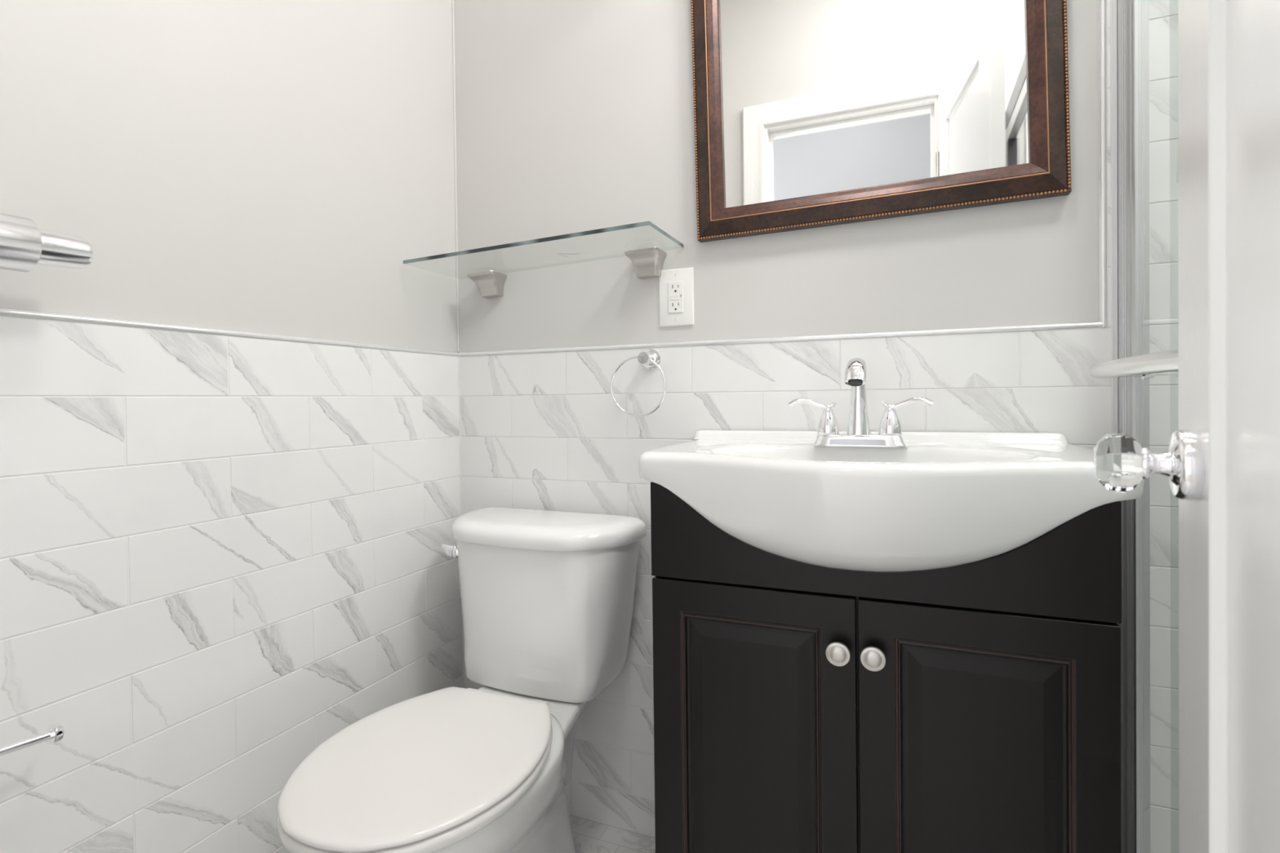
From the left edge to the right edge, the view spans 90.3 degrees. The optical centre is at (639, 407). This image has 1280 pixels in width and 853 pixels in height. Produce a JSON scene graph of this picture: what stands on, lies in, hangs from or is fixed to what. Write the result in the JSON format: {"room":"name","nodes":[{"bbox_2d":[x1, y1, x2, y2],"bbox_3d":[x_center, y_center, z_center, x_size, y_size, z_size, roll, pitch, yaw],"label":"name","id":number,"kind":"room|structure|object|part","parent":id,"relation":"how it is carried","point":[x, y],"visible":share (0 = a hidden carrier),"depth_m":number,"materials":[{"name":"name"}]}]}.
{"room":"bathroom","nodes":[
{"label":"bathroom","id":0,"kind":"room"},
{"bbox_2d":[0,0,457,352],"bbox_3d":[-0.754,-0.406,1.044,0.112,2.750,1.480,0,1,23],"label":"wall","id":1,"kind":"structure","parent":0,"point":[264,166],"depth_m":1.07,"materials":[{"name":"white paint"}]},
{"bbox_2d":[0,213,93,271],"bbox_3d":[-0.793,-0.183,0.647,0.118,0.104,0.360,0,1,23],"label":"towel rail","id":2,"kind":"object","parent":1,"relation":"attached to","point":[24,246],"visible":1,"depth_m":0.74,"materials":[{"name":"silver metal"}]},
{"bbox_3d":[-0.779,-0.185,0.611,0.063,0.069,0.303,0,1,23],"label":"rail","id":3,"kind":"part","parent":2,"relation":"part of","materials":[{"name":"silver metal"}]},
{"bbox_2d":[0,307,458,355],"bbox_3d":[-0.696,-0.123,1.019,0.010,0.010,1.249,0,1,23],"label":"trim","id":4,"kind":"structure","parent":1,"relation":"attached to","point":[4,312],"depth_m":1.00,"materials":[{"name":"white"}]},
{"bbox_2d":[0,315,463,852],"bbox_3d":[-0.691,0.425,1.027,0.008,1.086,1.250,0,1,23],"label":"wall tiles","id":5,"kind":"structure","parent":1,"relation":"attached to","point":[221,557],"depth_m":1.01,"materials":[{"name":"tile"}]},
{"bbox_2d":[0,723,63,755],"bbox_3d":[-0.785,0.394,0.711,0.062,0.051,0.205,0,1,23],"label":"paper holder","id":6,"kind":"object","parent":5,"relation":"attached to","point":[54,734],"visible":1,"depth_m":0.78,"materials":[{"name":"silver metal"}]},
{"bbox_3d":[-0.763,0.401,0.712,0.010,0.025,0.175,0,1,23],"label":"rod","id":7,"kind":"part","parent":6,"relation":"part of","materials":[{"name":"silver metal"}]},
{"bbox_2d":[569,814,655,852],"bbox_3d":[0.319,0.992,0.623,2.400,0.060,1.480,0,1,23],"label":"floor","id":8,"kind":"structure","parent":0,"point":[588,836],"depth_m":1.41,"materials":[{"name":"tile"}]},
{"bbox_2d":[276,506,646,852],"bbox_3d":[-0.315,0.602,1.140,0.442,0.721,0.718,0,1,23],"label":"toilet","id":9,"kind":"object","parent":8,"relation":"on","point":[547,597],"visible":1,"depth_m":1.14,"materials":[{"name":"white ceramic"}]},
{"bbox_3d":[-0.334,0.557,0.987,0.361,0.022,0.422,0,1,20],"label":"seat","id":10,"kind":"part","parent":9,"relation":"part of","materials":[{"name":"white plastic"}]},
{"bbox_3d":[-0.335,0.538,0.987,0.359,0.013,0.420,0,1,20],"label":"seat lid","id":11,"kind":"part","parent":9,"relation":"part of","materials":[{"name":"white plastic"}]},
{"bbox_3d":[-0.410,0.314,1.390,0.057,0.030,0.029,0,1,23],"label":"flush lever","id":12,"kind":"part","parent":9,"relation":"part of","materials":[{"name":"silver metal"}]},
{"bbox_3d":[-0.221,0.430,1.373,0.414,0.304,0.191,0,1,24],"label":"tank","id":13,"kind":"part","parent":9,"relation":"part of","materials":[{"name":"white ceramic"}]},
{"bbox_3d":[-0.224,0.259,1.368,0.440,0.042,0.212,0,1,23],"label":"tank lid","id":14,"kind":"part","parent":9,"relation":"part of","materials":[{"name":"white ceramic"}]},
{"bbox_2d":[650,481,1121,852],"bbox_3d":[0.371,0.534,1.055,0.619,0.842,0.383,0,1,23],"label":"vanity cabinet","id":15,"kind":"object","parent":8,"relation":"on","point":[975,707],"visible":0.91,"depth_m":0.88,"materials":[{"name":"black wood"}]},
{"bbox_3d":[0.168,0.568,0.969,0.308,0.592,0.018,0,1,23],"label":"door","id":16,"kind":"part","parent":15,"relation":"part of","materials":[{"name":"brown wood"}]},
{"bbox_3d":[0.279,0.344,0.896,0.034,0.034,0.025,0,1,23],"label":"knob","id":17,"kind":"part","parent":15,"relation":"part of","materials":[{"name":"silver metal"}]},
{"bbox_3d":[0.322,0.344,0.878,0.034,0.034,0.025,0,1,23],"label":"knob","id":18,"kind":"part","parent":15,"relation":"part of","materials":[{"name":"silver metal"}]},
{"bbox_3d":[0.306,0.192,0.905,0.619,0.149,0.018,0,1,23],"label":"apron panel","id":19,"kind":"part","parent":15,"relation":"part of","materials":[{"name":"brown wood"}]},
{"bbox_2d":[638,430,1143,572],"bbox_3d":[0.345,0.138,1.014,0.687,0.175,0.463,0,1,23],"label":"washbasin","id":20,"kind":"object","parent":15,"relation":"in","point":[940,500],"visible":0.91,"depth_m":0.82,"materials":[{"name":"white ceramic"}]},
{"bbox_2d":[787,357,934,447],"bbox_3d":[0.367,-0.009,1.075,0.239,0.150,0.114,0,1,23],"label":"faucet","id":21,"kind":"object","parent":20,"relation":"on","point":[890,431],"visible":1,"depth_m":1.08,"materials":[{"name":"silver metal"}]},
{"bbox_3d":[0.305,-0.005,1.129,0.083,0.024,0.024,0,1,19],"label":"lever","id":22,"kind":"part","parent":21,"relation":"part of","materials":[{"name":"silver metal"}]},
{"bbox_3d":[0.332,0.022,1.122,0.040,0.052,0.040,0,1,23],"label":"handle","id":23,"kind":"part","parent":21,"relation":"part of","materials":[{"name":"silver metal"}]},
{"bbox_3d":[0.366,-0.018,1.072,0.041,0.132,0.104,0,1,23],"label":"spout","id":24,"kind":"part","parent":21,"relation":"part of","materials":[{"name":"silver metal"}]},
{"bbox_3d":[0.379,0.056,1.103,0.153,0.019,0.055,0,1,23],"label":"plate","id":25,"kind":"part","parent":21,"relation":"part of","materials":[{"name":"silver metal"}]},
{"bbox_3d":[0.426,0.021,1.083,0.040,0.052,0.040,0,1,23],"label":"handle","id":26,"kind":"part","parent":21,"relation":"part of","materials":[{"name":"silver metal"}]},
{"bbox_3d":[0.449,-0.006,1.069,0.083,0.024,0.024,0,1,26],"label":"lever","id":27,"kind":"part","parent":21,"relation":"part of","materials":[{"name":"silver metal"}]},
{"bbox_3d":[0.455,0.566,0.850,0.305,0.592,0.018,0,1,23],"label":"door","id":28,"kind":"part","parent":15,"relation":"part of","materials":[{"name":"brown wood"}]},
{"bbox_3d":[0.588,0.920,0.503,0.100,0.080,1.249,0,1,23],"label":"trim","id":29,"kind":"structure","parent":8,"relation":"on","visible":0},
{"bbox_2d":[1088,0,1178,852],"bbox_3d":[0.548,-0.059,0.504,0.094,1.878,1.249,0,1,23],"label":"shower enclosure","id":30,"kind":"object","parent":29,"relation":"on","point":[1131,365],"visible":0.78,"depth_m":1.01,"materials":[{"name":"silver metal"}]},
{"bbox_3d":[0.739,-0.053,0.974,0.060,0.023,0.023,0,1,23],"label":"bar post","id":31,"kind":"part","parent":30,"relation":"part of","materials":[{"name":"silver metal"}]},
{"bbox_2d":[453,0,1098,352],"bbox_3d":[0.616,-0.424,1.215,2.288,2.750,0.113,0,1,23],"label":"wall","id":32,"kind":"structure","parent":0,"point":[572,116],"depth_m":1.40,"materials":[{"name":"white paint"}]},
{"bbox_2d":[451,0,459,351],"bbox_3d":[-0.467,-0.966,1.593,0.006,1.652,0.006,0,1,23],"label":"trim","id":33,"kind":"structure","parent":32,"relation":"attached to","point":[452,1],"depth_m":1.60,"materials":[{"name":"white paint"}]},
{"bbox_2d":[457,355,464,688],"bbox_3d":[-0.448,0.414,1.603,0.005,1.088,0.005,0,1,23],"label":"trim","id":34,"kind":"structure","parent":32,"relation":"attached to","point":[458,356],"depth_m":1.60,"materials":[{"name":"white tile"}]},
{"bbox_2d":[403,221,683,298],"bbox_3d":[-0.215,-0.307,1.393,0.589,0.064,0.200,-2,0,23],"label":"glass shelf","id":35,"kind":"object","parent":32,"relation":"attached to","point":[648,262],"visible":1,"depth_m":1.37,"materials":[{"name":"clear glass"}]},
{"bbox_3d":[-0.216,-0.335,1.393,0.589,0.008,0.200,-2,0,23],"label":"glass panel","id":36,"kind":"part","parent":35,"relation":"part of","materials":[{"name":"clear glass"}]},
{"bbox_2d":[658,267,694,327],"bbox_3d":[0.078,-0.238,1.377,0.079,0.123,0.008,0,1,23],"label":"wall outlet","id":37,"kind":"object","parent":32,"relation":"attached to","point":[676,286],"visible":1,"depth_m":1.37,"materials":[{"name":"white plastic"}]},
{"bbox_2d":[667,280,683,313],"bbox_3d":[0.077,-0.238,1.376,0.033,0.067,0.003,0,1,23],"label":"receptacle","id":38,"kind":"object","parent":37,"relation":"attached to","point":[675,288],"depth_m":1.37,"materials":[{"name":"grey plastic"}]},
{"bbox_2d":[458,321,1106,355],"bbox_3d":[0.169,-0.137,1.339,1.347,0.010,0.010,0,1,23],"label":"trim","id":39,"kind":"structure","parent":32,"relation":"attached to","point":[1095,324],"depth_m":1.26,"materials":[{"name":"white"}]},
{"bbox_2d":[459,0,1178,852],"bbox_3d":[0.537,-0.444,1.183,2.150,2.792,0.008,0,1,23],"label":"wall tiles","id":40,"kind":"structure","parent":32,"relation":"attached to","point":[540,431],"depth_m":1.30,"materials":[{"name":"tile"}]},
{"bbox_2d":[609,348,666,417],"bbox_3d":[0.003,-0.054,1.381,0.131,0.149,0.049,0,1,23],"label":"towel ring","id":41,"kind":"object","parent":40,"relation":"attached to","point":[651,358],"visible":1,"depth_m":1.37,"materials":[{"name":"silver metal"}]},
{"bbox_2d":[690,0,1071,242],"bbox_3d":[0.417,-0.764,1.213,0.664,0.810,0.034,-2,0,23],"label":"wall mirror","id":42,"kind":"object","parent":32,"relation":"attached to","point":[808,113],"visible":1,"depth_m":1.21,"materials":[{"name":"brown metal"}]},
{"bbox_2d":[1097,0,1106,327],"bbox_3d":[0.777,-0.968,1.072,0.010,1.664,0.010,0,1,23],"label":"trim","id":43,"kind":"structure","parent":32,"relation":"attached to","point":[1101,3],"depth_m":1.08,"materials":[{"name":"white"}]},
{"bbox_3d":[-0.182,-0.053,0.070,0.639,2.056,0.114,0,1,23],"label":"trim","id":44,"kind":"structure","parent":0,"visible":0},
{"bbox_2d":[1093,0,1279,852],"bbox_3d":[0.308,-0.053,0.264,0.161,2.022,0.624,0,1,31],"label":"door","id":45,"kind":"structure","parent":44,"relation":"attached to","point":[1221,464],"depth_m":0.44,"materials":[{"name":"white paint"}]}
]}

